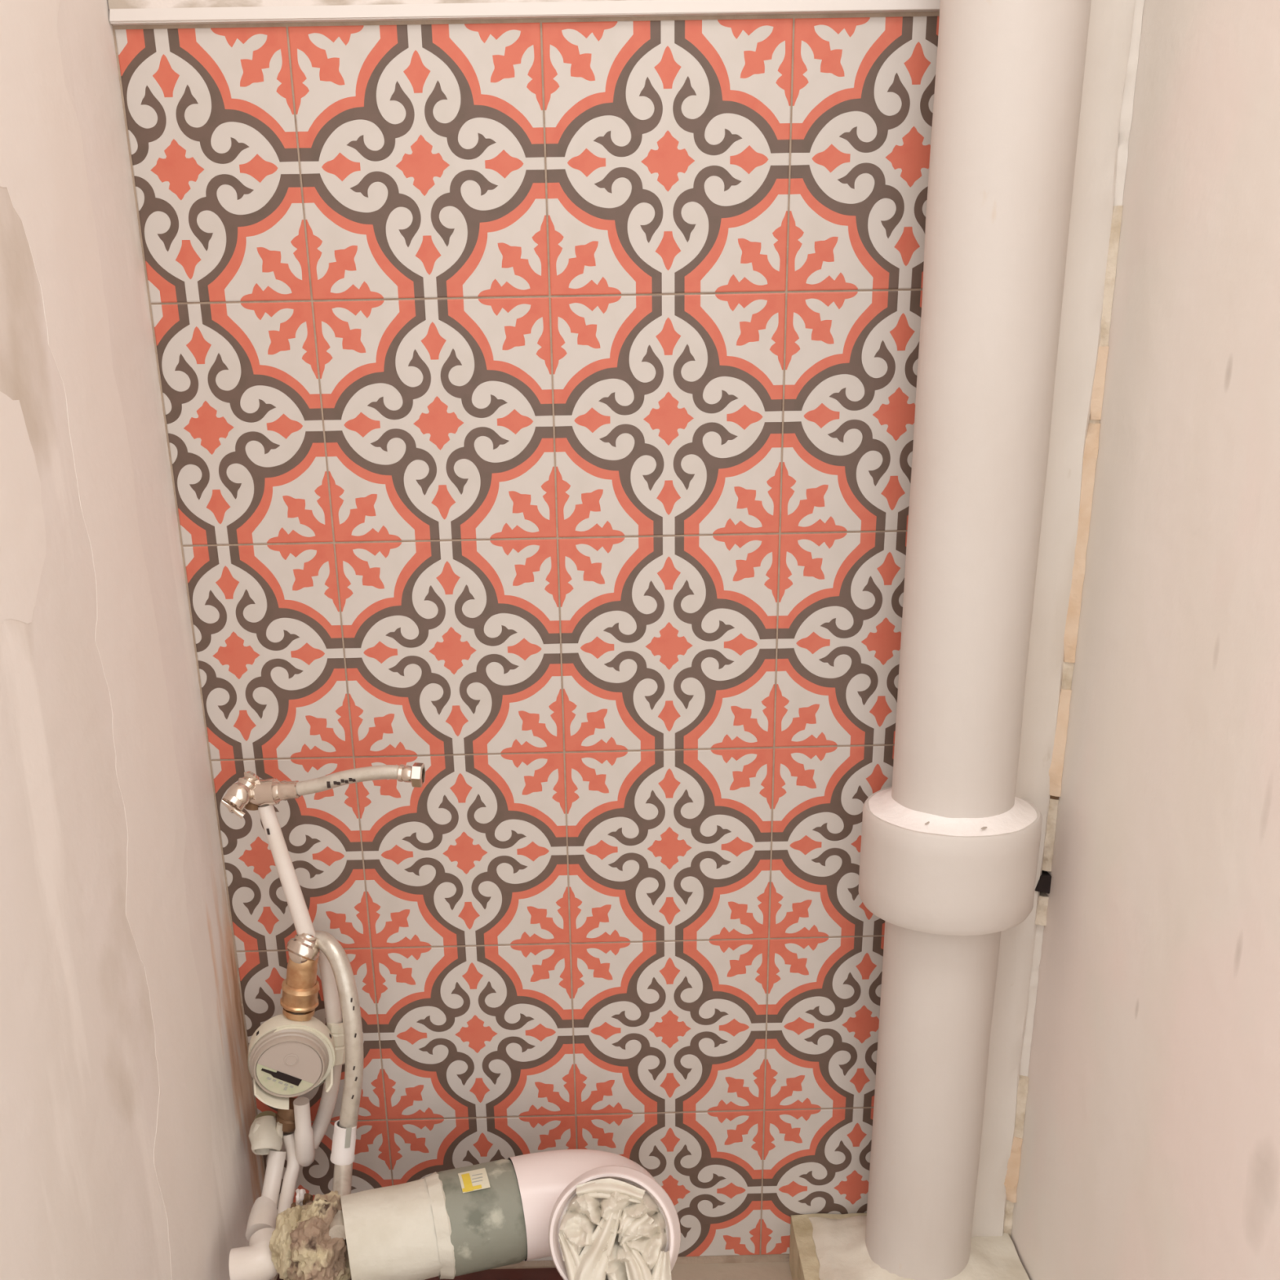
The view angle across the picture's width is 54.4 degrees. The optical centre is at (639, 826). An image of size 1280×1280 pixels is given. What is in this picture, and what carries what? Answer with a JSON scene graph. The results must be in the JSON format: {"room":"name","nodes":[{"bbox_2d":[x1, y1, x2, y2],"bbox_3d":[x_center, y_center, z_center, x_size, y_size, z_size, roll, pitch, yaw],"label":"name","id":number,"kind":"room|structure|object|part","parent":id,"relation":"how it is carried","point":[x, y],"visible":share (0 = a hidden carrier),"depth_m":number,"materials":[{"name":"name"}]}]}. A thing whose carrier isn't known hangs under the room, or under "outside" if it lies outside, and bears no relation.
{"room":"toilet room","nodes":[
{"label":"toilet room","id":0,"kind":"room"},
{"bbox_2d":[0,0,275,1279],"bbox_3d":[-0.460,-0.605,0.609,0.100,2.592,0.730,-1,20,-1],"label":"wall","id":1,"kind":"structure","parent":0,"point":[127,1109],"depth_m":0.93,"materials":[{"name":"paint"}]},
{"bbox_2d":[340,1171,455,1279],"bbox_3d":[-0.223,0.385,1.177,0.109,0.102,0.100,-6,21,-16],"label":"drain pipe","id":2,"kind":"object","parent":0,"point":[402,1231],"visible":0.9,"depth_m":1.14,"materials":[{"name":"beige paint"}]},
{"bbox_2d":[269,1190,351,1279],"bbox_3d":[-0.305,0.392,1.161,0.082,0.090,0.096,-1,20,-1],"label":"lump","id":3,"kind":"object","parent":2,"relation":"attached to","point":[301,1246],"visible":0.88,"depth_m":1.14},
{"bbox_2d":[228,1150,286,1279],"bbox_3d":[-0.358,0.377,1.204,0.049,0.069,0.145,-1,20,-1],"label":"supply pipe","id":4,"kind":"object","parent":3,"relation":"attached to","point":[254,1261],"visible":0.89,"depth_m":1.18,"materials":[{"name":"plastic"}]},
{"bbox_2d":[245,1195,277,1241],"bbox_3d":[-0.368,0.384,1.215,0.028,0.029,0.045,-4,20,-9],"label":"socket","id":5,"kind":"object","parent":4,"relation":"attached to","point":[263,1215],"depth_m":1.20,"materials":[{"name":"white plastic"}]},
{"bbox_2d":[248,1111,283,1155],"bbox_3d":[-0.375,0.310,1.254,0.036,0.040,0.046,-1,20,-1],"label":"pipe elbow","id":6,"kind":"object","parent":4,"relation":"attached to","point":[265,1135],"visible":0.99,"depth_m":1.24,"materials":[{"name":"white plastic"}]},
{"bbox_2d":[275,1097,296,1133],"bbox_3d":[-0.353,0.294,1.255,0.030,0.040,0.026,-1,20,-1],"label":"fitting","id":7,"kind":"object","parent":6,"relation":"attached to","point":[286,1117],"visible":0.66,"depth_m":1.24,"materials":[{"name":"brown metal"}]},
{"bbox_2d":[277,1131,300,1214],"bbox_3d":[-0.352,0.350,1.244,0.018,0.068,0.070,-1,20,-1],"label":"supply pipe","id":8,"kind":"object","parent":4,"relation":"attached to","point":[292,1170],"visible":0.88,"depth_m":1.25,"materials":[{"name":"plastic"}]},
{"bbox_2d":[290,1202,296,1208],"bbox_3d":[-0.332,0.367,1.201,0.009,0.009,0.013,6,21,17],"label":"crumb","id":9,"kind":"object","parent":3,"relation":"on","point":[293,1204],"visible":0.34,"depth_m":1.20,"materials":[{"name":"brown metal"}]},
{"bbox_2d":[295,1188,306,1205],"bbox_3d":[-0.326,0.358,1.197,0.012,0.024,0.014,-12,23,-29],"label":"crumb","id":10,"kind":"object","parent":3,"relation":"on","point":[300,1193],"visible":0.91,"depth_m":1.19,"materials":[{"name":"white"}]},
{"bbox_2d":[302,1192,313,1204],"bbox_3d":[-0.320,0.362,1.199,0.010,0.022,0.012,-6,21,-16],"label":"crumb","id":11,"kind":"object","parent":3,"relation":"on","point":[307,1197],"visible":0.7,"depth_m":1.19,"materials":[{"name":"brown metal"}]},
{"bbox_2d":[436,1159,527,1275],"bbox_3d":[-0.153,0.375,1.197,0.074,0.100,0.098,-6,21,-16],"label":"coupling","id":12,"kind":"object","parent":2,"relation":"attached to","point":[484,1207],"visible":0.95,"depth_m":1.16,"materials":[{"name":"plastic"}]},
{"bbox_2d":[461,1173,473,1191],"bbox_3d":[-0.162,0.335,1.170,0.007,0.005,0.022,-7,21,-16],"label":"print","id":13,"kind":"object","parent":12,"relation":"on","point":[467,1179],"depth_m":1.17},
{"bbox_2d":[462,1184,481,1191],"bbox_3d":[-0.157,0.338,1.163,0.018,0.002,0.004,-7,21,-16],"label":"print","id":14,"kind":"object","parent":12,"relation":"on","point":[465,1188],"depth_m":1.16},
{"bbox_2d":[507,1149,680,1279],"bbox_3d":[-0.042,0.363,1.176,0.139,0.132,0.190,-6,20,-14],"label":"pipe","id":15,"kind":"object","parent":12,"relation":"attached to","point":[548,1181],"visible":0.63,"depth_m":1.17,"materials":[{"name":"plastic"}]},
{"bbox_2d":[547,1165,680,1279],"bbox_3d":[-0.024,0.369,1.137,0.121,0.117,0.096,-1,20,-1],"label":"socket","id":16,"kind":"object","parent":15,"relation":"attached to","point":[562,1184],"depth_m":1.12,"materials":[{"name":"white plastic"}]},
{"bbox_2d":[557,1177,671,1279],"bbox_3d":[-0.023,0.382,1.114,0.105,0.128,0.083,-1,20,-1],"label":"crumpled bag","id":17,"kind":"object","parent":15,"relation":"in","point":[611,1228],"visible":1,"depth_m":1.10,"materials":[{"name":"white plastic"}]},
{"bbox_2d":[107,0,939,1267],"bbox_3d":[-0.019,-0.739,0.971,0.995,2.592,0.054,-1,20,-1],"label":"wall","id":18,"kind":"structure","parent":0,"point":[538,396],"depth_m":1.12,"materials":[{"name":"tile"}]},
{"bbox_2d":[248,1012,335,1109],"bbox_3d":[-0.339,0.223,1.211,0.082,0.084,0.061,-5,20,-13],"label":"meter","id":19,"kind":"object","parent":18,"relation":"attached to","point":[287,1058],"visible":1,"depth_m":1.19,"materials":[{"name":"beige plastic"}]},
{"bbox_2d":[280,933,319,1021],"bbox_3d":[-0.325,0.146,1.194,0.044,0.100,0.037,-1,20,-1],"label":"fitting","id":20,"kind":"object","parent":19,"relation":"attached to","point":[300,988],"visible":0.99,"depth_m":1.18,"materials":[{"name":"gold metal"}]},
{"bbox_2d":[257,804,315,937],"bbox_3d":[-0.328,0.043,1.159,0.040,0.140,0.016,-5,20,-11],"label":"riser pipe","id":21,"kind":"object","parent":20,"relation":"attached to","point":[291,886],"visible":1,"depth_m":1.15,"materials":[{"name":"plastic"}]},
{"bbox_2d":[221,771,281,818],"bbox_3d":[-0.350,-0.031,1.123,0.059,0.038,0.032,-12,22,-28],"label":"valve","id":22,"kind":"object","parent":21,"relation":"attached to","point":[251,792],"visible":0.98,"depth_m":1.12,"materials":[{"name":"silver metal"}]},
{"bbox_3d":[-0.362,-0.016,1.110,0.020,0.018,0.010,-1,20,-1],"label":"lever","id":23,"kind":"part","parent":22,"relation":"part of","materials":[{"name":"silver metal"}]},
{"bbox_2d":[277,762,425,800],"bbox_3d":[-0.260,-0.040,1.118,0.134,0.036,0.023,1,20,4],"label":"flexible hose","id":24,"kind":"object","parent":22,"relation":"attached to","point":[415,775],"visible":1,"depth_m":1.11,"materials":[{"name":"white plastic"}]},
{"bbox_2d":[315,930,364,1239],"bbox_3d":[-0.281,0.239,1.173,0.046,0.252,0.156,-5,20,-13],"label":"flexible hose","id":25,"kind":"object","parent":20,"relation":"attached to","point":[344,1140],"visible":0.96,"depth_m":1.19,"materials":[{"name":"white plastic"}]},
{"bbox_2d":[293,1097,315,1166],"bbox_3d":[-0.338,0.307,1.250,0.020,0.075,0.019,-1,20,-1],"label":"pipe stub","id":26,"kind":"object","parent":19,"relation":"hanging from","point":[304,1132],"visible":1,"depth_m":1.24,"materials":[{"name":"plastic"}]},
{"bbox_2d":[311,950,345,1148],"bbox_3d":[-0.318,0.219,1.243,0.056,0.232,0.027,-1,20,-1],"label":"tube","id":27,"kind":"object","parent":19,"relation":"attached to","point":[334,1020],"visible":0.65,"depth_m":1.23,"materials":[{"name":"plastic"}]},
{"bbox_2d":[109,0,940,25],"bbox_3d":[-0.018,-0.643,0.978,0.793,0.016,0.008,-1,20,-1],"label":"trim","id":28,"kind":"structure","parent":18,"relation":"attached to","point":[637,8],"depth_m":0.97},
{"bbox_2d":[274,1262,792,1279],"bbox_3d":[0.004,0.871,0.386,2.700,0.049,2.260,-1,20,-1],"label":"floor","id":29,"kind":"structure","parent":0,"point":[765,1270],"depth_m":1.37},
{"bbox_2d":[789,1213,1029,1279],"bbox_3d":[0.280,0.477,1.279,0.225,0.088,0.200,-1,20,-1],"label":"plinth","id":30,"kind":"object","parent":29,"relation":"on","point":[823,1246],"visible":0.61,"depth_m":1.29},
{"bbox_2d":[858,0,1091,1279],"bbox_3d":[0.272,-0.735,0.862,0.157,2.528,0.157,11,23,28],"label":"stack","id":31,"kind":"object","parent":29,"relation":"on","point":[949,852],"visible":1,"depth_m":1.02,"materials":[{"name":"paint"}]},
{"bbox_2d":[858,786,1042,935],"bbox_3d":[0.281,0.028,1.136,0.157,0.094,0.157,-1,20,-1],"label":"socket","id":32,"kind":"object","parent":31,"relation":"attached to","point":[922,872],"depth_m":1.07,"materials":[{"name":"paint"}]},
{"bbox_2d":[971,0,1279,1279],"bbox_3d":[0.396,-0.618,0.620,0.178,2.592,0.730,-1,20,-1],"label":"wall","id":33,"kind":"structure","parent":0,"point":[1131,1127],"depth_m":0.93,"materials":[{"name":"paint"}]}
]}

